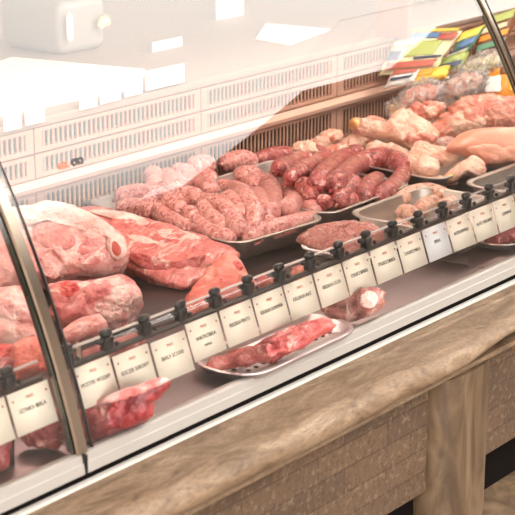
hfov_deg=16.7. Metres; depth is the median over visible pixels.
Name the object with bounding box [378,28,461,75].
packet
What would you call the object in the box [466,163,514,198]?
steel tray
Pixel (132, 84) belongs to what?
card
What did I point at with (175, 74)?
card
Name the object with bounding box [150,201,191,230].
sausage
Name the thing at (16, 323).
meat
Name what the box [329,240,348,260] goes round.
clip
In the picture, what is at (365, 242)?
clip
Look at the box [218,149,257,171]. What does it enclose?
sausage
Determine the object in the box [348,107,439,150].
raw chicken
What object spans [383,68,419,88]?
packet
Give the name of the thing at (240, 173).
sausage
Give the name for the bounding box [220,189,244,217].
sausage
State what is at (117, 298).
pork shoulder
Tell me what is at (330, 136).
chicken wing
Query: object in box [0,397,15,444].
price card
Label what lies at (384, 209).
steel tray
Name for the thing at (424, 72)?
print
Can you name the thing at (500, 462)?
trim
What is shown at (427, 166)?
drumstick
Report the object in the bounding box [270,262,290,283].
clip
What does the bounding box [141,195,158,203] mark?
sausage
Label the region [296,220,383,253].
meat
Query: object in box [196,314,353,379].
tray
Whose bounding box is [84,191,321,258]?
steel tray
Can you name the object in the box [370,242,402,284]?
price card
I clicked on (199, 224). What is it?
sausage
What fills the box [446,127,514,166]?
chicken breast
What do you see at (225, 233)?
sausage
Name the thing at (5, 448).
meat chunk
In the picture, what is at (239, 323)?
price card
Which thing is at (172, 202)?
sausage
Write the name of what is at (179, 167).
sausage
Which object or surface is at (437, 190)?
sausage
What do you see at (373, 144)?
chicken wing
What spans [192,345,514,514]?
brick panel
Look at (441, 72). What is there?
packet
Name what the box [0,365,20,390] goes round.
clip
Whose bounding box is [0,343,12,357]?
meat
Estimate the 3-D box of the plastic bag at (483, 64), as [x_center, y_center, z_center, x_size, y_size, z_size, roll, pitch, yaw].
[0.553,-0.479,4.315,0.141,0.070,0.058,-6,18,-19]
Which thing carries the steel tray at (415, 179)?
on the display case
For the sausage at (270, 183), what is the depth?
3.52 m
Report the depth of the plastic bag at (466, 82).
4.18 m
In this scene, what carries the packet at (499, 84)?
on the display case
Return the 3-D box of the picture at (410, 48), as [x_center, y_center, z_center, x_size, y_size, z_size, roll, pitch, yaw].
[0.402,-0.510,4.263,0.101,0.036,0.031,-1,17,-3]
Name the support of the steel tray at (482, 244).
on the display case
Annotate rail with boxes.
[0,360,42,464]
[67,180,514,409]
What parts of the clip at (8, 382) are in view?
knob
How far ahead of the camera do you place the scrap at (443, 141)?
3.98 m
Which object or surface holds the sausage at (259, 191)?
in the steel tray at (331, 215)
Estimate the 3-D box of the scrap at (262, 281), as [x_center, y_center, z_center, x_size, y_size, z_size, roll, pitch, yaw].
[0.007,0.044,3.070,0.026,0.027,0.022,-7,18,-23]
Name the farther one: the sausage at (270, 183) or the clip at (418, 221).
the sausage at (270, 183)
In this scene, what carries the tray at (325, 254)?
on the display case
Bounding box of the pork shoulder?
[48,274,143,330]
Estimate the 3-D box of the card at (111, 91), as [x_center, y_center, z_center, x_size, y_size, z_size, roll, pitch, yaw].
[-0.294,-0.330,3.496,0.002,0.040,0.060,13,21,36]
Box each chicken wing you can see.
[291,140,318,154]
[310,128,343,146]
[325,143,349,151]
[341,133,375,147]
[365,141,408,154]
[388,153,419,168]
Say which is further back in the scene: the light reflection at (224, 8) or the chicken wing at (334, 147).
the light reflection at (224, 8)
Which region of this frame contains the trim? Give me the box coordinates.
[387,437,514,514]
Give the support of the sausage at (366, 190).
in the steel tray at (331, 215)
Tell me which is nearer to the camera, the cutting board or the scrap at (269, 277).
the scrap at (269, 277)
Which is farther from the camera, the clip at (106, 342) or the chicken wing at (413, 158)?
the chicken wing at (413, 158)
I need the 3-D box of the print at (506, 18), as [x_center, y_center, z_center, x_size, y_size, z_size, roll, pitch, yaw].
[0.625,-0.619,4.514,0.095,0.040,0.018,-4,17,-14]
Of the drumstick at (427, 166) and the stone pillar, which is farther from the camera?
the drumstick at (427, 166)
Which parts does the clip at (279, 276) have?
lever, knob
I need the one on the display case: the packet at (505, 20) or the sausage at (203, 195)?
the packet at (505, 20)
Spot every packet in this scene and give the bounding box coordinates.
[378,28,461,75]
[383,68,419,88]
[412,65,449,84]
[438,52,469,70]
[447,25,484,56]
[470,8,514,59]
[484,62,514,95]
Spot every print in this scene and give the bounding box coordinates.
[386,50,402,60]
[389,75,411,80]
[418,68,432,75]
[438,59,462,66]
[456,35,477,48]
[475,37,505,51]
[478,28,509,41]
[481,22,507,33]
[484,9,514,25]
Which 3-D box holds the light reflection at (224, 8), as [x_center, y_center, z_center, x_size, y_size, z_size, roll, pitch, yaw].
[-0.071,-0.644,4.511,0.002,0.050,0.111,13,21,36]
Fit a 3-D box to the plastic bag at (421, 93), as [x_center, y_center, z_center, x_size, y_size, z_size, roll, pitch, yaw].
[0.378,-0.377,4.069,0.125,0.089,0.077,0,17,-1]
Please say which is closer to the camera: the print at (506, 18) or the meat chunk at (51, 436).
the meat chunk at (51, 436)
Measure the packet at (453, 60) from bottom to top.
0.055 m
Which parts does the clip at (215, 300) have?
lever, knob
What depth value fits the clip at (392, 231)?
3.00 m
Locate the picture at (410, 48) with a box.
[402,40,441,56]
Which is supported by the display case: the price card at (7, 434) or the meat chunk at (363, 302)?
the meat chunk at (363, 302)
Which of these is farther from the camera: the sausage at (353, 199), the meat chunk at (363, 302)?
the sausage at (353, 199)
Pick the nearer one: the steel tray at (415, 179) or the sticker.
the sticker
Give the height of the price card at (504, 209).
0.055 m
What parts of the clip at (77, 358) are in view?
knob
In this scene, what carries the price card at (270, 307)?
attached to the rail at (139, 338)
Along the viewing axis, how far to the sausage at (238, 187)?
3.55 m
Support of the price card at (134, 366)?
attached to the rail at (139, 338)
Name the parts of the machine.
handle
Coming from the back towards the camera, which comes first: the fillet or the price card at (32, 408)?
the fillet
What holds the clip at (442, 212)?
attached to the rail at (139, 338)
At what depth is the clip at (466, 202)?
3.18 m
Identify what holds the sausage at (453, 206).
on the steel tray at (384, 209)
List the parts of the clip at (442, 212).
knob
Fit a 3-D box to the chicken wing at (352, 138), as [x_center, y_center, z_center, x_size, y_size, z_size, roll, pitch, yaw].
[0.229,-0.264,4.002,0.085,0.054,0.046,-3,17,-10]
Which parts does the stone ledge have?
support plate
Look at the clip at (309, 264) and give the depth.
2.81 m
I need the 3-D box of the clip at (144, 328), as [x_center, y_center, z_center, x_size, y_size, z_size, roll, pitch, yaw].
[-0.162,0.099,2.514,0.022,0.032,0.034,13,21,36]
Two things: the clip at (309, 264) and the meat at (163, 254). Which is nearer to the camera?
the clip at (309, 264)
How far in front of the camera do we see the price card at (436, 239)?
3.09 m
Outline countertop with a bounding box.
[0,0,514,135]
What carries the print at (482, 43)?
attached to the packet at (505, 20)
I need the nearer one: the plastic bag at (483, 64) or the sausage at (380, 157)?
the sausage at (380, 157)
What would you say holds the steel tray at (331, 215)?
on the display case
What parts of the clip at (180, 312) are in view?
lever, knob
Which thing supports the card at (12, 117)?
on the display case
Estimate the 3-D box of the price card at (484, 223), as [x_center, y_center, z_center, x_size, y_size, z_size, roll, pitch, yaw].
[0.417,-0.064,3.216,0.020,0.055,0.076,13,21,36]
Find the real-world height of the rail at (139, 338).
0.137 m
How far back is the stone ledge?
2.62 m
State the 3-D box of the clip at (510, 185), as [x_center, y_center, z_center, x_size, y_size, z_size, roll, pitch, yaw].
[0.479,-0.138,3.298,0.022,0.032,0.034,13,21,36]
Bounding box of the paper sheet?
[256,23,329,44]
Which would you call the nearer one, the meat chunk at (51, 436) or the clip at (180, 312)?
the meat chunk at (51, 436)
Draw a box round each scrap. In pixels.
[256,275,268,287]
[268,274,273,283]
[290,265,306,280]
[365,115,385,121]
[435,136,453,145]
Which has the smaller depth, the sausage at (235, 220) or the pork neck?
the pork neck
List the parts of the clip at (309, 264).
lever, knob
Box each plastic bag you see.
[386,97,401,116]
[395,76,446,107]
[437,68,489,102]
[454,49,502,75]
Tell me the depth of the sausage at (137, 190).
3.44 m
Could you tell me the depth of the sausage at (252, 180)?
3.65 m
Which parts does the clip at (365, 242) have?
knob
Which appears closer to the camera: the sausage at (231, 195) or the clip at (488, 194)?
the clip at (488, 194)
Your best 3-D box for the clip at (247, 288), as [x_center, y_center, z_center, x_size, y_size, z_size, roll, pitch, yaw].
[-0.014,0.044,2.695,0.022,0.032,0.034,13,21,36]
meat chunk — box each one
[0,440,11,470]
[16,407,64,449]
[320,287,385,322]
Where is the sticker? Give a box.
[58,157,83,169]
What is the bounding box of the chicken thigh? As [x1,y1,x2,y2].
[409,140,458,165]
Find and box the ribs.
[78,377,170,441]
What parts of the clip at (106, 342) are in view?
lever, knob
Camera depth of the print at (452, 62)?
4.32 m
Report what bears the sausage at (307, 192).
on the sausage at (307, 204)
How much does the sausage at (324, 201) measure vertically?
0.034 m
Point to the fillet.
(227, 270)
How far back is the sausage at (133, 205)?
3.41 m
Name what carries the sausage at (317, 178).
in the steel tray at (331, 215)
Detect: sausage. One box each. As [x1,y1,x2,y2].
[111,183,184,201]
[115,197,152,219]
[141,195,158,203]
[143,165,161,184]
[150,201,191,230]
[160,167,201,205]
[160,194,187,213]
[171,162,217,178]
[174,173,219,193]
[181,205,220,241]
[186,154,215,171]
[195,199,225,226]
[196,192,210,202]
[205,193,247,238]
[217,179,254,193]
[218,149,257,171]
[218,226,236,242]
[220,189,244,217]
[233,165,259,181]
[238,191,263,226]
[241,210,317,245]
[243,170,265,187]
[251,186,271,215]
[255,146,293,162]
[259,174,282,217]
[264,213,274,219]
[269,171,285,188]
[270,150,312,176]
[279,187,302,216]
[283,157,317,186]
[294,177,318,199]
[295,148,333,176]
[302,200,322,210]
[306,144,364,194]
[316,194,332,210]
[326,147,409,194]
[331,174,361,209]
[346,192,358,206]
[356,171,384,204]
[372,165,411,201]
[394,183,446,203]
[394,204,424,225]
[395,218,411,225]
[414,195,439,216]
[437,195,457,213]
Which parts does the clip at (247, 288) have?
lever, knob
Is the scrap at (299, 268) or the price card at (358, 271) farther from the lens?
the scrap at (299, 268)
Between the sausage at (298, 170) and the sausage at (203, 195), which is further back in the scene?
the sausage at (298, 170)
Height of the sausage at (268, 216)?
0.036 m
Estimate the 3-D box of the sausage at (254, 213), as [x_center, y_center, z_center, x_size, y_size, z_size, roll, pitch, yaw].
[-0.011,-0.086,3.333,0.048,0.063,0.139,-2,17,-8]
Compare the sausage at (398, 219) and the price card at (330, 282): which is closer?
the price card at (330, 282)
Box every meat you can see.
[0,343,12,357]
[10,336,46,380]
[80,206,239,289]
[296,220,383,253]
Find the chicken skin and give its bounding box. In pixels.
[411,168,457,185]
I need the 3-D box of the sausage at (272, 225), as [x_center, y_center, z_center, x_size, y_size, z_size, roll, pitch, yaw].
[0.049,-0.058,3.345,0.054,0.052,0.241,12,20,34]
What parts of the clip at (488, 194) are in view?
knob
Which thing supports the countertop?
on the display case
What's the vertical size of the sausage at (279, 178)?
0.047 m
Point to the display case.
(239, 90)
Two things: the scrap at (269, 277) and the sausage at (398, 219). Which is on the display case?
the scrap at (269, 277)
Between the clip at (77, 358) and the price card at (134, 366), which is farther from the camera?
the price card at (134, 366)
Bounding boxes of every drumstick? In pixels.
[412,155,439,176]
[444,155,486,183]
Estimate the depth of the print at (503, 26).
4.50 m
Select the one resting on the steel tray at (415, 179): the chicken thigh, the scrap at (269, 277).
the chicken thigh
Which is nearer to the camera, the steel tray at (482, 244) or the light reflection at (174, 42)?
the steel tray at (482, 244)
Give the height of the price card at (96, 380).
0.055 m
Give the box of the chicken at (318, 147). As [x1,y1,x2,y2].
[316,140,340,150]
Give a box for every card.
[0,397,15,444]
[3,107,21,131]
[6,380,58,437]
[24,101,44,125]
[74,355,118,408]
[79,86,96,109]
[99,80,120,103]
[112,343,156,389]
[124,74,141,97]
[145,63,184,90]
[150,330,194,379]
[185,312,226,361]
[219,299,259,347]
[252,287,290,333]
[283,275,319,320]
[313,263,348,307]
[342,252,376,294]
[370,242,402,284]
[396,232,427,273]
[422,222,451,262]
[446,213,475,251]
[470,204,498,242]
[492,195,514,232]
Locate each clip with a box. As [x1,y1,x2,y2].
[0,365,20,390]
[61,343,79,367]
[95,328,119,351]
[133,314,156,336]
[170,300,192,322]
[205,287,226,308]
[238,274,259,295]
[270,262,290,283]
[300,251,320,271]
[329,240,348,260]
[357,230,376,249]
[384,219,402,238]
[410,210,427,228]
[435,200,452,218]
[459,192,475,209]
[482,183,498,200]
[504,175,514,191]
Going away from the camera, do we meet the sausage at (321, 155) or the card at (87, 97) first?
the card at (87, 97)
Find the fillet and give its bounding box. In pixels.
[185,254,256,313]
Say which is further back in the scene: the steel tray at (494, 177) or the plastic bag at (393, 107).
the plastic bag at (393, 107)
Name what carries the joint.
on the display case
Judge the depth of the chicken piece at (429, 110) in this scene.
4.03 m
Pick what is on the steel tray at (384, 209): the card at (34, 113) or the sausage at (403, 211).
the sausage at (403, 211)
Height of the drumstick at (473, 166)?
0.060 m
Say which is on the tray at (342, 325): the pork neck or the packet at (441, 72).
the pork neck
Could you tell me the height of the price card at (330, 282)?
0.055 m
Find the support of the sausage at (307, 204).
on the steel tray at (331, 215)
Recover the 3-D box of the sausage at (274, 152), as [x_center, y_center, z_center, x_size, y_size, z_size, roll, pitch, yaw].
[0.032,-0.225,3.920,0.122,0.046,0.052,-13,21,-36]
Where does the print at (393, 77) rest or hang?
on the packet at (404, 76)
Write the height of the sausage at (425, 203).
0.037 m
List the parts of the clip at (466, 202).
knob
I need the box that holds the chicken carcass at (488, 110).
[432,92,514,137]
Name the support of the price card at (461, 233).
attached to the rail at (139, 338)
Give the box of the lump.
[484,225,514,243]
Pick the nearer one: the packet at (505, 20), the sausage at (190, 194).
the sausage at (190, 194)
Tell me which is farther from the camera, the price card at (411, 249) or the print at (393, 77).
the print at (393, 77)
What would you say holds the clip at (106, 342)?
attached to the rail at (139, 338)
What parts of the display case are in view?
slotted panel, slotted panel, slotted panel, glass, sill, glass post, pork strip, slotted panel, slotted panel, deck panel, slotted panel, plate, rail, deck panel, slotted panel, slotted panel, slotted panel, sill, slotted panel, slotted panel, slotted panel, deck panel, slotted panel, slotted panel, slotted panel, glass, glass post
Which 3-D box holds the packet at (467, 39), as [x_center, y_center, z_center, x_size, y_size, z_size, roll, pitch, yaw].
[0.515,-0.525,4.391,0.047,0.104,0.151,13,21,36]
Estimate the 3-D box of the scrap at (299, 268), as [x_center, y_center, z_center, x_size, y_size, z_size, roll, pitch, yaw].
[0.077,0.026,3.122,0.039,0.028,0.021,-2,17,-5]
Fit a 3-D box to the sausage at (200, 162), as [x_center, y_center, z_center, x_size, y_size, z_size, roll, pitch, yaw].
[-0.123,-0.195,3.721,0.047,0.048,0.089,13,21,36]
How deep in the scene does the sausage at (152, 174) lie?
3.51 m
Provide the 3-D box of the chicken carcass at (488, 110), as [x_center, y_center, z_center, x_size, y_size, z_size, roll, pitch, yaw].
[0.520,-0.321,4.013,0.269,0.113,0.100,-2,17,-5]
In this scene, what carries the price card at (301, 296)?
attached to the rail at (139, 338)
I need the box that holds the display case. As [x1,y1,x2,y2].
[0,0,514,514]
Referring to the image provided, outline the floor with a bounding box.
[482,471,514,514]
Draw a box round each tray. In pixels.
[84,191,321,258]
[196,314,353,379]
[212,160,407,224]
[301,219,397,260]
[340,118,512,186]
[352,187,500,253]
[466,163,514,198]
[471,219,514,249]
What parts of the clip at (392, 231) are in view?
knob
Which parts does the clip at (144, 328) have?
lever, knob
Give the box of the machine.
[2,0,110,53]
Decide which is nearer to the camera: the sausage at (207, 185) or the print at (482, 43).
the sausage at (207, 185)
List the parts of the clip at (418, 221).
knob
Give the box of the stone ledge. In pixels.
[27,284,514,514]
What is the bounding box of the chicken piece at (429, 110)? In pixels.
[406,100,446,120]
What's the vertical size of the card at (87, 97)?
0.040 m
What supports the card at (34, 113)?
on the display case
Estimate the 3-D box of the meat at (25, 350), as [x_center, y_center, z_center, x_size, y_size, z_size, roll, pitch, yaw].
[-0.335,0.151,2.612,0.068,0.065,0.046,-2,17,-7]
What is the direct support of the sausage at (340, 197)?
on the steel tray at (331, 215)
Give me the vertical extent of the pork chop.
0.050 m
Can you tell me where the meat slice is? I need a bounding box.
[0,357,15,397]
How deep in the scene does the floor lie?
3.17 m
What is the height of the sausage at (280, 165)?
0.087 m
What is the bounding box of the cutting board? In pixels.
[0,57,144,116]
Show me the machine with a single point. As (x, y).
(50, 26)
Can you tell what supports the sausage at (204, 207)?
in the steel tray at (246, 248)
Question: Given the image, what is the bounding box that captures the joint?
[0,200,129,289]
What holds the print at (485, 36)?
on the packet at (505, 20)
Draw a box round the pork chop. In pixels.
[63,314,107,344]
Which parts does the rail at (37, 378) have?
rod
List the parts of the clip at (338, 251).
knob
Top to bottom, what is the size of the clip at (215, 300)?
0.032 m
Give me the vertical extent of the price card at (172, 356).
0.058 m
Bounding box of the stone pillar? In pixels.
[413,359,488,514]
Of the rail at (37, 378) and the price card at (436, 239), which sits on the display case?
the rail at (37, 378)
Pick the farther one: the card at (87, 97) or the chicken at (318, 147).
the chicken at (318, 147)
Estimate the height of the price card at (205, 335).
0.055 m
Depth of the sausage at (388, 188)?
3.61 m
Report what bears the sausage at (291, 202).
on the steel tray at (331, 215)
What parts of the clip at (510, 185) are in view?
knob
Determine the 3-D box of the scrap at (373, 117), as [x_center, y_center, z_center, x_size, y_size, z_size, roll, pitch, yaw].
[0.270,-0.316,4.048,0.063,0.028,0.028,2,17,6]
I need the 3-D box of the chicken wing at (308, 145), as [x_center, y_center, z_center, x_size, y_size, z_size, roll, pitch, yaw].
[0.103,-0.241,3.935,0.059,0.048,0.051,13,21,36]
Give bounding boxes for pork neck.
[205,317,336,370]
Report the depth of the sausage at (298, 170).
3.55 m

